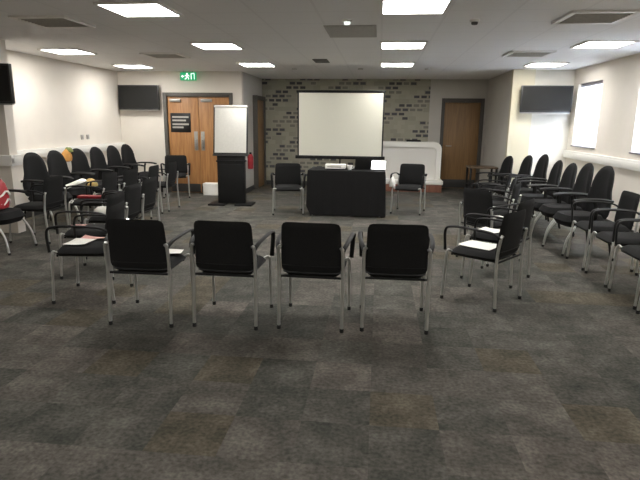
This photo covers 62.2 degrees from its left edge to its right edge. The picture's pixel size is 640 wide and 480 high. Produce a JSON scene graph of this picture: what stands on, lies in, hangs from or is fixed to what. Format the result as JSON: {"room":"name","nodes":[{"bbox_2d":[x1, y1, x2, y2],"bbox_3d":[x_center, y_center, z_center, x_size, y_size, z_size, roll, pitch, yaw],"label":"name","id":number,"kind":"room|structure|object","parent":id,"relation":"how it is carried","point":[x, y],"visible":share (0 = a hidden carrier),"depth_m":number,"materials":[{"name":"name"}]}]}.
{"room":"conference room","nodes":[
{"label":"conference room","id":0,"kind":"room"},
{"bbox_2d":[0,39,25,232],"bbox_3d":[-4.471,-1.367,7.186,0.640,2.550,0.160,2,13,6],"label":"wall","id":1,"kind":"structure","parent":0,"point":[10,175],"depth_m":7.17,"materials":[{"name":"beige paint"}]},
{"bbox_2d":[0,63,15,104],"bbox_3d":[-4.340,-2.006,6.855,0.865,0.508,0.180,2,13,6],"label":"television","id":2,"kind":"object","parent":1,"relation":"attached to","point":[7,95],"visible":1,"depth_m":6.74,"materials":[{"name":"plastic"}]},
{"bbox_2d":[0,154,22,165],"bbox_3d":[-4.445,-1.092,7.214,0.704,0.140,0.228,2,13,6],"label":"trim","id":3,"kind":"structure","parent":1,"relation":"attached to","point":[5,160],"depth_m":7.09,"materials":[{"name":"white plastic"}]},
{"bbox_2d":[6,50,121,211],"bbox_3d":[-5.098,-0.869,4.915,0.100,2.550,13.800,2,13,6],"label":"wall","id":4,"kind":"structure","parent":0,"point":[58,102],"depth_m":9.31,"materials":[{"name":"beige paint"}]},
{"bbox_2d":[17,142,124,158],"bbox_3d":[-4.513,-1.599,9.489,0.068,0.140,4.280,2,13,6],"label":"trim","id":5,"kind":"structure","parent":4,"relation":"attached to","point":[43,152],"depth_m":9.58,"materials":[{"name":"paint"}]},
{"bbox_2d":[25,188,120,217],"bbox_3d":[-5.060,0.340,5.127,0.015,0.100,13.700,2,13,6],"label":"baseboard","id":6,"kind":"structure","parent":4,"relation":"attached to","point":[28,213],"depth_m":8.73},
{"bbox_2d":[117,71,243,192],"bbox_3d":[-2.962,-2.296,11.427,2.690,2.550,0.120,2,13,6],"label":"wall","id":7,"kind":"structure","parent":0,"point":[143,131],"depth_m":11.24,"materials":[{"name":"beige paint"}]},
{"bbox_2d":[118,85,159,110],"bbox_3d":[-3.809,-3.004,11.227,0.880,0.518,0.150,2,13,6],"label":"television","id":8,"kind":"object","parent":7,"relation":"attached to","point":[131,97],"visible":1,"depth_m":11.16,"materials":[{"name":"plastic"}]},
{"bbox_2d":[162,92,232,192],"bbox_3d":[-2.580,-2.067,11.410,1.510,2.120,0.167,2,13,6],"label":"door","id":9,"kind":"structure","parent":7,"relation":"in","point":[188,117],"depth_m":11.36,"materials":[{"name":"brown wood"}]},
{"bbox_2d":[243,72,261,187],"bbox_3d":[-1.579,-2.461,12.239,0.120,2.550,1.830,2,13,6],"label":"wall","id":10,"kind":"structure","parent":0,"point":[252,85],"depth_m":11.85,"materials":[{"name":"grey paint"}]},
{"bbox_2d":[247,152,252,168],"bbox_3d":[-1.531,-1.748,11.686,0.138,0.360,0.120,-6,14,-28],"label":"fire extinguisher","id":11,"kind":"object","parent":10,"relation":"attached to","point":[250,156],"visible":1,"depth_m":11.64,"materials":[{"name":"red metal"}]},
{"bbox_2d":[253,95,265,188],"bbox_3d":[-1.452,-2.327,12.631,0.140,2.120,0.920,2,13,6],"label":"door","id":12,"kind":"structure","parent":10,"relation":"in","point":[259,110],"depth_m":12.49,"materials":[{"name":"brown wood"}]},
{"bbox_2d":[0,184,639,479],"bbox_3d":[-0.297,0.382,5.631,9.580,0.100,15.900,2,13,6],"label":"floor","id":13,"kind":"structure","parent":0,"point":[545,385],"depth_m":3.45,"materials":[{"name":"carpet"}]},
{"bbox_2d":[0,189,37,254],"bbox_3d":[-3.876,-0.408,6.322,0.642,1.065,0.577,2,13,6],"label":"chair","id":14,"kind":"object","parent":13,"relation":"on","point":[8,215],"visible":0.81,"depth_m":6.30,"materials":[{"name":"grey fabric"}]},
{"bbox_2d":[0,179,10,209],"bbox_3d":[-3.839,-0.576,6.281,0.270,0.428,0.348,2,13,6],"label":"patterned bag","id":15,"kind":"object","parent":14,"relation":"on","point":[5,200],"visible":1,"depth_m":6.27,"materials":[{"name":"red fabric"}]},
{"bbox_2d":[9,175,69,243],"bbox_3d":[-3.655,-0.415,6.894,0.547,0.835,0.592,2,13,4],"label":"chair","id":16,"kind":"object","parent":13,"relation":"on","point":[53,188],"visible":0.88,"depth_m":6.76,"materials":[{"name":"fabric"}]},
{"bbox_2d":[21,152,80,229],"bbox_3d":[-4.005,-0.749,7.849,0.642,1.065,0.577,5,13,20],"label":"chair","id":17,"kind":"object","parent":13,"relation":"on","point":[34,166],"visible":0.54,"depth_m":7.83,"materials":[{"name":"fabric"}]},
{"bbox_2d":[47,150,98,220],"bbox_3d":[-3.958,-0.883,8.453,0.642,1.065,0.577,4,13,16],"label":"chair","id":18,"kind":"object","parent":13,"relation":"on","point":[56,162],"visible":0.51,"depth_m":8.44,"materials":[{"name":"black fabric"}]},
{"bbox_2d":[66,179,86,188],"bbox_3d":[-3.818,-0.888,8.362,0.224,0.150,0.386,4,13,16],"label":"paper","id":19,"kind":"object","parent":18,"relation":"on","point":[80,181],"visible":0.87,"depth_m":8.29,"materials":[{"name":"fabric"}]},
{"bbox_2d":[85,178,97,185],"bbox_3d":[-3.707,-0.934,8.598,0.207,0.136,0.165,2,13,6],"label":"scarf","id":20,"kind":"object","parent":18,"relation":"on","point":[88,179],"visible":0.6,"depth_m":8.54,"materials":[{"name":"fabric"}]},
{"bbox_2d":[45,201,133,303],"bbox_3d":[-2.029,0.087,4.721,0.547,0.835,0.592,0,13,-2],"label":"chair","id":21,"kind":"object","parent":13,"relation":"on","point":[92,248],"visible":0.6,"depth_m":4.52,"materials":[{"name":"fabric"}]},
{"bbox_2d":[64,238,95,244],"bbox_3d":[-2.123,0.011,4.703,0.200,0.011,0.260,1,13,1],"label":"handout","id":22,"kind":"object","parent":21,"relation":"on","point":[77,241],"visible":1,"depth_m":4.70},
{"bbox_2d":[81,235,104,238],"bbox_3d":[-2.065,-0.025,4.853,0.240,0.017,0.090,3,13,11],"label":"leaflet","id":23,"kind":"object","parent":21,"relation":"on","point":[84,236],"visible":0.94,"depth_m":4.86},
{"bbox_2d":[54,191,127,279],"bbox_3d":[-2.293,-0.071,5.416,0.547,0.835,0.592,1,13,1],"label":"chair","id":24,"kind":"object","parent":13,"relation":"on","point":[116,198],"visible":0.52,"depth_m":5.22,"materials":[{"name":"black fabric"}]},
{"bbox_2d":[66,172,119,228],"bbox_3d":[-3.119,-0.515,7.368,0.547,0.835,0.592,2,13,4],"label":"chair","id":25,"kind":"object","parent":13,"relation":"on","point":[109,181],"visible":0.66,"depth_m":7.18,"materials":[{"name":"black fabric"}]},
{"bbox_2d":[77,195,100,198],"bbox_3d":[-3.171,-0.610,7.392,0.340,0.035,0.217,1,13,0],"label":"folder","id":26,"kind":"object","parent":25,"relation":"on","point":[79,196],"visible":0.91,"depth_m":7.29,"materials":[{"name":"plastic"}]},
{"bbox_2d":[71,148,114,210],"bbox_3d":[-3.885,-1.025,9.093,0.642,1.065,0.577,4,13,14],"label":"chair","id":27,"kind":"object","parent":13,"relation":"on","point":[79,162],"visible":0.48,"depth_m":9.07,"materials":[{"name":"black fabric"}]},
{"bbox_2d":[62,147,72,161],"bbox_3d":[-4.183,-1.421,8.803,0.119,0.238,0.350,2,13,6],"label":"striped bag","id":28,"kind":"object","parent":27,"relation":"hanging from","point":[66,153],"visible":0.95,"depth_m":8.75,"materials":[{"name":"orange fabric"}]},
{"bbox_2d":[89,147,130,206],"bbox_3d":[-3.820,-1.154,9.675,0.642,1.065,0.577,4,13,14],"label":"chair","id":29,"kind":"object","parent":13,"relation":"on","point":[97,159],"visible":0.48,"depth_m":9.66,"materials":[{"name":"black fabric"}]},
{"bbox_2d":[80,182,144,258],"bbox_3d":[-2.379,-0.240,6.171,0.547,0.835,0.592,2,13,4],"label":"chair","id":30,"kind":"object","parent":13,"relation":"on","point":[133,197],"visible":0.52,"depth_m":6.03,"materials":[{"name":"black fabric"}]},
{"bbox_2d":[94,206,105,213],"bbox_3d":[-2.478,-0.345,6.117,0.246,0.094,0.154,2,13,6],"label":"paper","id":31,"kind":"object","parent":30,"relation":"on","point":[102,209],"visible":0.43,"depth_m":6.07,"materials":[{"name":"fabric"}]},
{"bbox_2d":[90,168,141,223],"bbox_3d":[-3.049,-0.652,7.988,0.547,0.835,0.592,2,13,8],"label":"chair","id":32,"kind":"object","parent":13,"relation":"on","point":[130,176],"visible":0.37,"depth_m":7.81,"materials":[{"name":"fabric"}]},
{"bbox_2d":[107,145,144,183],"bbox_3d":[-3.753,-1.285,10.268,0.642,1.065,0.577,4,13,14],"label":"chair","id":33,"kind":"object","parent":13,"relation":"on","point":[113,155],"visible":0.4,"depth_m":10.30,"materials":[{"name":"fabric"}]},
{"bbox_2d":[102,176,159,220],"bbox_3d":[-2.412,-0.394,6.861,0.547,0.835,0.592,2,13,6],"label":"chair","id":34,"kind":"object","parent":13,"relation":"on","point":[148,190],"visible":0.55,"depth_m":6.75,"materials":[{"name":"fabric"}]},
{"bbox_2d":[117,165,162,218],"bbox_3d":[-2.931,-0.806,8.684,0.547,0.835,0.592,2,13,4],"label":"chair","id":35,"kind":"object","parent":13,"relation":"on","point":[153,171],"visible":0.43,"depth_m":8.61,"materials":[{"name":"fabric"}]},
{"bbox_2d":[121,144,159,194],"bbox_3d":[-3.707,-1.417,10.862,0.642,1.065,0.577,4,13,16],"label":"chair","id":36,"kind":"object","parent":13,"relation":"on","point":[127,154],"visible":0.41,"depth_m":10.86,"materials":[{"name":"fabric"}]},
{"bbox_2d":[102,219,194,327],"bbox_3d":[-1.352,0.201,4.242,0.592,0.835,0.547,2,13,5],"label":"chair","id":37,"kind":"object","parent":13,"relation":"on","point":[136,247],"visible":0.91,"depth_m":3.98,"materials":[{"name":"black fabric"}]},
{"bbox_2d":[169,249,182,252],"bbox_3d":[-1.235,0.095,4.364,0.200,0.010,0.160,0,13,-4],"label":"handout","id":38,"kind":"object","parent":37,"relation":"on","point":[170,250],"visible":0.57,"depth_m":4.40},
{"bbox_2d":[138,162,179,211],"bbox_3d":[-2.832,-0.960,9.380,0.547,0.835,0.592,2,13,6],"label":"chair","id":39,"kind":"object","parent":13,"relation":"on","point":[171,171],"visible":0.63,"depth_m":9.22,"materials":[{"name":"fabric"}]},
{"bbox_2d":[160,155,190,197],"bbox_3d":[-2.973,-1.317,10.978,0.592,0.835,0.547,-2,13,-14],"label":"chair","id":40,"kind":"object","parent":13,"relation":"on","point":[182,167],"visible":0.81,"depth_m":11.12,"materials":[{"name":"black fabric"}]},
{"bbox_2d":[203,182,217,194],"bbox_3d":[-2.302,-1.094,11.351,0.348,0.252,0.208,2,13,6],"label":"box","id":41,"kind":"object","parent":13,"relation":"on","point":[209,188],"visible":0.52,"depth_m":11.26,"materials":[{"name":"cardboard"}]},
{"bbox_2d":[208,105,254,205],"bbox_3d":[-1.663,-1.575,9.895,0.820,1.838,0.440,1,13,3],"label":"stand","id":42,"kind":"object","parent":13,"relation":"on","point":[230,122],"visible":1,"depth_m":9.85,"materials":[{"name":"black plastic"}]},
{"bbox_2d":[189,220,274,329],"bbox_3d":[-0.692,0.214,4.217,0.592,0.835,0.547,2,13,7],"label":"chair","id":43,"kind":"object","parent":13,"relation":"on","point":[222,248],"visible":1,"depth_m":3.95,"materials":[{"name":"black fabric"}]},
{"bbox_2d":[270,163,305,214],"bbox_3d":[-0.551,-0.884,9.154,0.592,0.835,0.547,0,13,-4],"label":"chair","id":44,"kind":"object","parent":13,"relation":"on","point":[287,176],"visible":1,"depth_m":9.31,"materials":[{"name":"black fabric"}]},
{"bbox_2d":[275,222,355,332],"bbox_3d":[-0.037,0.227,4.188,0.592,0.835,0.547,2,13,8],"label":"chair","id":45,"kind":"object","parent":13,"relation":"on","point":[308,250],"visible":1,"depth_m":3.92,"materials":[{"name":"black fabric"}]},
{"bbox_2d":[295,90,385,163],"bbox_3d":[0.390,-1.742,10.095,1.680,2.110,0.589,2,13,6],"label":"projection screen","id":46,"kind":"object","parent":13,"relation":"on","point":[332,124],"visible":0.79,"depth_m":9.84,"materials":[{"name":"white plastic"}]},
{"bbox_2d":[358,224,434,334],"bbox_3d":[0.585,0.239,4.167,0.592,0.835,0.547,2,13,5],"label":"chair","id":47,"kind":"object","parent":13,"relation":"on","point":[392,251],"visible":1,"depth_m":3.90,"materials":[{"name":"black fabric"}]},
{"bbox_2d":[390,164,426,215],"bbox_3d":[1.568,-0.903,9.344,0.592,0.835,0.547,5,13,20],"label":"chair","id":48,"kind":"object","parent":13,"relation":"on","point":[411,177],"visible":1,"depth_m":9.46,"materials":[{"name":"black fabric"}]},
{"bbox_2d":[389,174,395,186],"bbox_3d":[1.252,-1.034,9.192,0.112,0.230,0.177,2,13,6],"label":"bag","id":49,"kind":"object","parent":48,"relation":"hanging from","point":[392,180],"visible":1,"depth_m":9.14,"materials":[{"name":"paper"}]},
{"bbox_2d":[375,141,442,192],"bbox_3d":[1.871,-1.724,12.370,1.940,1.127,0.600,2,13,6],"label":"countertop","id":50,"kind":"structure","parent":13,"relation":"on","point":[396,153],"depth_m":12.20,"materials":[{"name":"laminate"}]},
{"bbox_2d":[465,165,497,193],"bbox_3d":[3.329,-1.180,11.007,0.560,0.690,0.520,2,13,6],"label":"side table","id":51,"kind":"object","parent":13,"relation":"on","point":[471,167],"visible":0.55,"depth_m":10.80,"materials":[{"name":"brown wood"}]},
{"bbox_2d":[440,209,527,311],"bbox_3d":[1.469,0.124,4.727,0.547,0.835,0.592,13,17,43],"label":"chair","id":52,"kind":"object","parent":13,"relation":"on","point":[508,243],"visible":0.94,"depth_m":4.54,"materials":[{"name":"fabric"}]},
{"bbox_2d":[459,240,496,249],"bbox_3d":[1.431,0.043,4.732,0.300,0.011,0.260,13,17,43],"label":"handout","id":53,"kind":"object","parent":52,"relation":"on","point":[472,243],"visible":0.98,"depth_m":4.73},
{"bbox_2d":[456,188,521,266],"bbox_3d":[1.967,-0.185,6.138,0.547,0.835,0.592,-6,14,-28],"label":"chair","id":54,"kind":"object","parent":13,"relation":"on","point":[474,200],"visible":0.59,"depth_m":5.96,"materials":[{"name":"fabric"}]},
{"bbox_2d":[468,172,511,226],"bbox_3d":[2.619,-0.623,8.136,0.547,0.835,0.592,6,14,24],"label":"chair","id":55,"kind":"object","parent":13,"relation":"on","point":[509,177],"visible":0.45,"depth_m":7.89,"materials":[{"name":"fabric"}]},
{"bbox_2d":[470,177,516,233],"bbox_3d":[2.443,-0.476,7.466,0.547,0.835,0.592,7,14,25],"label":"chair","id":56,"kind":"object","parent":13,"relation":"on","point":[514,181],"visible":0.34,"depth_m":7.24,"materials":[{"name":"fabric"}]},
{"bbox_2d":[467,182,521,240],"bbox_3d":[2.250,-0.336,6.828,0.547,0.835,0.592,8,14,29],"label":"chair","id":57,"kind":"object","parent":13,"relation":"on","point":[516,190],"visible":0.41,"depth_m":6.60,"materials":[{"name":"fabric"}]},
{"bbox_2d":[476,156,512,194],"bbox_3d":[3.324,-1.128,10.155,0.642,0.958,0.577,-1,13,-8],"label":"chair","id":58,"kind":"object","parent":13,"relation":"on","point":[507,165],"visible":0.41,"depth_m":10.13,"materials":[{"name":"fabric"}]},
{"bbox_2d":[460,198,535,287],"bbox_3d":[1.814,-0.018,5.379,0.547,0.835,0.592,11,16,39],"label":"chair","id":59,"kind":"object","parent":13,"relation":"on","point":[528,205],"visible":0.62,"depth_m":5.26,"materials":[{"name":"black fabric"}]},
{"bbox_2d":[479,227,499,232],"bbox_3d":[1.726,-0.100,5.389,0.220,0.011,0.220,-11,17,-43],"label":"handout","id":60,"kind":"object","parent":59,"relation":"on","point":[492,230],"visible":0.64,"depth_m":5.42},
{"bbox_2d":[493,155,532,194],"bbox_3d":[3.435,-1.015,9.529,0.642,1.012,0.578,0,13,-4],"label":"chair","id":61,"kind":"object","parent":13,"relation":"on","point":[526,165],"visible":0.37,"depth_m":9.46,"materials":[{"name":"black fabric"}]},
{"bbox_2d":[506,154,548,219],"bbox_3d":[3.460,-0.911,8.941,0.642,1.065,0.578,0,13,-2],"label":"chair","id":62,"kind":"object","parent":13,"relation":"on","point":[540,172],"visible":0.46,"depth_m":8.82,"materials":[{"name":"black fabric"}]},
{"bbox_2d":[517,160,562,226],"bbox_3d":[3.423,-0.753,8.351,0.642,1.012,0.577,2,13,5],"label":"chair","id":63,"kind":"object","parent":13,"relation":"on","point":[554,178],"visible":0.49,"depth_m":8.28,"materials":[{"name":"black fabric"}]},
{"bbox_2d":[527,163,576,234],"bbox_3d":[3.357,-0.622,7.759,0.642,1.012,0.577,1,13,2],"label":"chair","id":64,"kind":"object","parent":13,"relation":"on","point":[568,178],"visible":0.43,"depth_m":7.68,"materials":[{"name":"black fabric"}]},
{"bbox_2d":[533,163,593,244],"bbox_3d":[3.292,-0.515,7.182,0.642,1.054,0.577,1,13,2],"label":"chair","id":65,"kind":"object","parent":13,"relation":"on","point":[583,182],"visible":0.53,"depth_m":7.10,"materials":[{"name":"black fabric"}]},
{"bbox_2d":[542,166,614,255],"bbox_3d":[3.223,-0.383,6.560,0.642,1.065,0.578,0,13,-4],"label":"chair","id":66,"kind":"object","parent":13,"relation":"on","point":[601,188],"visible":0.79,"depth_m":6.48,"materials":[{"name":"black fabric"}]},
{"bbox_2d":[566,190,639,271],"bbox_3d":[3.154,-0.122,5.914,0.547,0.835,0.592,2,13,6],"label":"chair","id":67,"kind":"object","parent":13,"relation":"on","point":[628,200],"visible":0.8,"depth_m":5.79,"materials":[{"name":"black fabric"}]},
{"bbox_2d":[584,209,639,287],"bbox_3d":[3.076,0.011,5.313,0.547,0.835,0.592,2,13,6],"label":"chair","id":68,"kind":"object","parent":13,"relation":"on","point":[624,238],"visible":0.91,"depth_m":5.26,"materials":[{"name":"black fabric"}]},
{"bbox_2d":[607,220,639,309],"bbox_3d":[2.999,0.144,4.713,0.547,0.835,0.592,2,13,5],"label":"chair","id":69,"kind":"object","parent":13,"relation":"on","point":[633,251],"visible":1,"depth_m":4.85,"materials":[{"name":"black fabric"}]},
{"bbox_2d":[636,297,639,313],"bbox_3d":[2.911,0.276,4.113,0.547,0.835,0.592,2,13,6],"label":"chair","id":70,"kind":"object","parent":13,"relation":"on","point":[638,306],"visible":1,"depth_m":4.46,"materials":[{"name":"black metal"}]},
{"bbox_3d":[0.469,-0.839,9.179,1.260,0.758,0.720,2,13,6],"label":"folding table","id":71,"kind":"object","parent":13,"relation":"on","visible":0},
{"bbox_2d":[306,166,385,216],"bbox_3d":[0.469,-0.855,9.176,1.359,0.746,0.826,2,13,6],"label":"tablecloth","id":72,"kind":"object","parent":71,"relation":"on","point":[337,192],"visible":0.84,"depth_m":8.80,"materials":[{"name":"black fabric"}]},
{"bbox_2d":[325,163,345,169],"bbox_3d":[0.266,-1.250,9.027,0.340,0.085,0.243,2,13,6],"label":"projector","id":73,"kind":"object","parent":72,"relation":"on","point":[328,165],"visible":1,"depth_m":8.91,"materials":[{"name":"white plastic"}]},
{"bbox_2d":[354,157,372,169],"bbox_3d":[0.739,-1.315,9.047,0.300,0.213,0.272,0,13,-2],"label":"laptop","id":74,"kind":"object","parent":72,"relation":"on","point":[361,163],"visible":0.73,"depth_m":8.94,"materials":[{"name":"black plastic"}]},
{"bbox_2d":[371,160,385,170],"bbox_3d":[0.977,-1.244,8.867,0.250,0.158,0.100,4,13,16],"label":"display","id":75,"kind":"object","parent":72,"relation":"on","point":[375,165],"visible":1,"depth_m":8.87,"materials":[{"name":"white plastic"}]},
{"bbox_2d":[0,0,639,78],"bbox_3d":[-0.269,-2.204,5.055,9.580,0.100,15.900,2,13,6],"label":"ceiling","id":76,"kind":"structure","parent":0,"point":[286,34],"depth_m":6.29,"materials":[{"name":"paint"}]},
{"bbox_2d":[8,15,95,27],"bbox_3d":[-2.780,-2.281,5.547,0.600,0.026,0.600,2,13,6],"label":"ceiling vent","id":77,"kind":"object","parent":76,"relation":"in","point":[44,21],"visible":1,"depth_m":5.48,"materials":[{"name":"white plastic"}]},
{"bbox_2d":[37,48,96,54],"bbox_3d":[-3.793,-2.836,7.989,0.600,0.018,0.600,2,13,6],"label":"recessed light","id":78,"kind":"object","parent":76,"relation":"in","point":[62,51],"visible":1,"depth_m":7.94,"materials":[{"name":"white plastic"}]},
{"bbox_2d":[45,50,90,53],"bbox_3d":[-3.793,-2.837,7.989,0.550,0.010,0.550,2,13,6],"label":"diffuser","id":79,"kind":"object","parent":78,"relation":"attached to","point":[52,51],"depth_m":7.97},
{"bbox_2d":[111,64,154,67],"bbox_3d":[-3.554,-3.305,10.109,0.600,0.018,0.600,2,13,6],"label":"recessed light","id":80,"kind":"object","parent":76,"relation":"in","point":[116,65],"visible":1,"depth_m":10.02,"materials":[{"name":"white plastic"}]},
{"bbox_2d":[114,65,148,67],"bbox_3d":[-3.554,-3.306,10.109,0.550,0.010,0.550,2,13,6],"label":"diffuser","id":81,"kind":"object","parent":80,"relation":"attached to","point":[122,66],"depth_m":10.07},
{"bbox_2d":[93,1,183,16],"bbox_3d":[-1.657,-2.125,4.902,0.600,0.018,0.600,2,13,6],"label":"recessed light","id":82,"kind":"object","parent":76,"relation":"in","point":[148,8],"visible":1,"depth_m":4.86,"materials":[{"name":"white plastic"}]},
{"bbox_2d":[100,4,177,15],"bbox_3d":[-1.657,-2.126,4.902,0.550,0.010,0.550,2,13,6],"label":"diffuser","id":83,"kind":"object","parent":82,"relation":"attached to","point":[120,9],"depth_m":4.87,"materials":[{"name":"plastic"}]},
{"bbox_2d":[139,52,190,58],"bbox_3d":[-2.426,-2.899,8.338,0.600,0.026,0.600,2,13,6],"label":"ceiling vent","id":84,"kind":"object","parent":76,"relation":"in","point":[157,55],"visible":1,"depth_m":8.25,"materials":[{"name":"white plastic"}]},
{"bbox_2d":[180,71,195,79],"bbox_3d":[-2.732,-3.408,11.004,0.340,0.190,0.034,2,13,6],"label":"exit sign","id":85,"kind":"object","parent":76,"relation":"hanging from","point":[183,75],"visible":1,"depth_m":10.99,"materials":[{"name":"plastic"}]},
{"bbox_2d":[189,42,244,49],"bbox_3d":[-1.395,-2.641,7.231,0.600,0.018,0.600,2,13,6],"label":"recessed light","id":86,"kind":"object","parent":76,"relation":"in","point":[202,45],"visible":1,"depth_m":7.16,"materials":[{"name":"white plastic"}]},
{"bbox_2d":[193,44,239,48],"bbox_3d":[-1.395,-2.642,7.231,0.550,0.010,0.550,2,13,6],"label":"diffuser","id":87,"kind":"object","parent":86,"relation":"attached to","point":[202,46],"depth_m":7.23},
{"bbox_2d":[237,62,276,66],"bbox_3d":[-1.133,-3.157,9.560,0.600,0.018,0.600,2,13,6],"label":"recessed light","id":88,"kind":"object","parent":76,"relation":"in","point":[245,64],"visible":1,"depth_m":9.48,"materials":[{"name":"white plastic"}]},
{"bbox_2d":[241,64,273,66],"bbox_3d":[-1.133,-3.158,9.560,0.550,0.010,0.550,2,13,6],"label":"diffuser","id":89,"kind":"object","parent":88,"relation":"attached to","point":[245,65],"depth_m":9.64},
{"bbox_2d":[312,59,329,62],"bbox_3d":[0.019,-2.995,8.886,0.240,0.016,0.500,2,13,6],"label":"ceiling vent","id":90,"kind":"object","parent":76,"relation":"in","point":[314,60],"visible":1,"depth_m":8.82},
{"bbox_2d":[342,19,351,24],"bbox_3d":[0.272,-2.185,5.328,0.100,0.045,0.100,2,13,6],"label":"smoke detector","id":91,"kind":"object","parent":76,"relation":"attached to","point":[345,21],"visible":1,"depth_m":5.30,"materials":[{"name":"white plastic"}]},
{"bbox_2d":[323,25,376,37],"bbox_3d":[0.356,-2.348,5.983,0.560,0.011,0.800,2,13,6],"label":"access panel","id":92,"kind":"object","parent":76,"relation":"attached to","point":[334,31],"visible":0.99,"depth_m":5.92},
{"bbox_2d":[380,62,415,66],"bbox_3d":[1.350,-3.072,9.300,0.600,0.018,0.600,2,13,6],"label":"recessed light","id":93,"kind":"object","parent":76,"relation":"in","point":[382,64],"visible":1,"depth_m":9.22,"materials":[{"name":"white plastic"}]},
{"bbox_2d":[381,64,412,66],"bbox_3d":[1.350,-3.073,9.299,0.550,0.010,0.550,2,13,6],"label":"diffuser","id":94,"kind":"object","parent":93,"relation":"attached to","point":[382,65],"depth_m":9.39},
{"bbox_2d":[380,41,427,48],"bbox_3d":[1.088,-2.556,6.971,0.600,0.018,0.600,2,13,6],"label":"recessed light","id":95,"kind":"object","parent":76,"relation":"in","point":[383,44],"visible":1,"depth_m":6.88,"materials":[{"name":"white plastic"}]},
{"bbox_2d":[382,43,424,48],"bbox_3d":[1.088,-2.557,6.970,0.550,0.010,0.550,2,13,6],"label":"diffuser","id":96,"kind":"object","parent":95,"relation":"attached to","point":[384,45],"depth_m":6.97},
{"bbox_2d":[380,0,452,14],"bbox_3d":[0.826,-2.040,4.641,0.600,0.018,0.600,2,13,6],"label":"recessed light","id":97,"kind":"object","parent":76,"relation":"in","point":[387,7],"visible":1,"depth_m":4.64,"materials":[{"name":"white plastic"}]},
{"bbox_2d":[470,19,479,24],"bbox_3d":[1.531,-2.155,5.255,0.100,0.045,0.100,2,13,6],"label":"smoke detector","id":98,"kind":"object","parent":76,"relation":"attached to","point":[472,21],"visible":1,"depth_m":5.22,"materials":[{"name":"white plastic"}]},
{"bbox_2d":[502,50,556,56],"bbox_3d":[3.010,-2.690,7.669,0.600,0.026,0.600,2,13,6],"label":"ceiling vent","id":99,"kind":"object","parent":76,"relation":"in","point":[525,53],"visible":1,"depth_m":7.56,"materials":[{"name":"white plastic"}]},
{"bbox_2d":[523,62,569,66],"bbox_3d":[3.837,-2.986,9.039,0.600,0.018,0.600,2,13,6],"label":"recessed light","id":100,"kind":"object","parent":76,"relation":"in","point":[532,64],"visible":1,"depth_m":8.97,"materials":[{"name":"white plastic"}]},
{"bbox_2d":[525,63,565,66],"bbox_3d":[3.837,-2.987,9.038,0.550,0.010,0.550,2,13,6],"label":"diffuser","id":101,"kind":"object","parent":100,"relation":"attached to","point":[530,64],"depth_m":9.00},
{"bbox_2d":[551,9,639,24],"bbox_3d":[2.590,-2.103,5.013,0.600,0.026,0.600,2,13,6],"label":"ceiling vent","id":102,"kind":"object","parent":76,"relation":"in","point":[574,16],"visible":1,"depth_m":4.94,"materials":[{"name":"white plastic"}]},
{"bbox_2d":[570,40,638,48],"bbox_3d":[3.575,-2.470,6.709,0.600,0.018,0.600,2,13,6],"label":"recessed light","id":103,"kind":"object","parent":76,"relation":"in","point":[589,44],"visible":1,"depth_m":6.66,"materials":[{"name":"white plastic"}]},
{"bbox_2d":[575,42,632,47],"bbox_3d":[3.575,-2.471,6.709,0.550,0.010,0.550,2,13,6],"label":"diffuser","id":104,"kind":"object","parent":103,"relation":"attached to","point":[584,44],"depth_m":6.69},
{"bbox_2d":[262,79,488,182],"bbox_3d":[1.241,-2.578,12.901,5.580,2.550,0.120,2,13,6],"label":"wall","id":105,"kind":"structure","parent":0,"point":[407,101],"depth_m":12.70,"materials":[{"name":"brick"}]},
{"bbox_2d":[246,180,492,193],"bbox_3d":[1.097,-1.124,12.003,5.340,0.100,2.280,2,13,6],"label":"baseboard","id":106,"kind":"structure","parent":105,"relation":"attached to","point":[252,187],"depth_m":12.29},
{"bbox_2d":[439,98,484,188],"bbox_3d":[3.353,-2.289,12.696,0.980,2.120,0.140,2,13,6],"label":"door","id":107,"kind":"structure","parent":105,"relation":"in","point":[461,128],"depth_m":12.65,"materials":[{"name":"brown wood"}]},
{"bbox_2d":[481,70,511,194],"bbox_3d":[3.824,-2.227,11.451,0.120,2.550,2.280,2,13,6],"label":"wall","id":108,"kind":"structure","parent":0,"point":[499,87],"depth_m":11.29,"materials":[{"name":"grey paint"}]},
{"bbox_2d":[505,69,535,181],"bbox_3d":[3.832,-1.964,10.272,0.400,2.550,0.120,2,13,6],"label":"wall pillar","id":109,"kind":"structure","parent":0,"point":[519,124],"depth_m":10.16,"materials":[{"name":"paint"}]},
{"bbox_2d":[528,70,575,193],"bbox_3d":[4.277,-1.975,10.343,1.030,2.550,0.120,2,13,6],"label":"wall","id":110,"kind":"structure","parent":0,"point":[549,133],"depth_m":10.23,"materials":[{"name":"white paint"}]},
{"bbox_2d":[519,85,573,113],"bbox_3d":[4.222,-2.627,9.942,0.920,0.503,0.150,2,13,6],"label":"television","id":111,"kind":"object","parent":110,"relation":"attached to","point":[534,98],"visible":1,"depth_m":9.88,"materials":[{"name":"plastic"}]},
{"bbox_2d":[565,53,639,231],"bbox_3d":[4.169,-0.518,3.795,0.220,2.550,13.500,2,13,6],"label":"wall","id":112,"kind":"structure","parent":0,"point":[618,128],"depth_m":8.17,"materials":[{"name":"beige paint"}]},
{"bbox_2d":[570,80,602,148],"bbox_3d":[4.784,-2.199,9.351,0.230,1.130,1.100,2,13,6],"label":"window","id":113,"kind":"structure","parent":112,"relation":"in","point":[591,97],"depth_m":9.40,"materials":[{"name":"white glass"}]},
{"bbox_2d":[563,150,639,171],"bbox_3d":[4.020,-0.240,3.807,0.068,0.140,13.370,2,13,6],"label":"trim","id":114,"kind":"structure","parent":112,"relation":"attached to","point":[630,164],"depth_m":8.40,"materials":[{"name":"white plastic"}]},
{"bbox_2d":[629,131,639,154],"bbox_3d":[4.517,-1.674,6.978,0.230,1.130,1.150,2,13,6],"label":"window","id":115,"kind":"structure","parent":112,"relation":"in","point":[637,152],"depth_m":7.57,"materials":[{"name":"white glass"}]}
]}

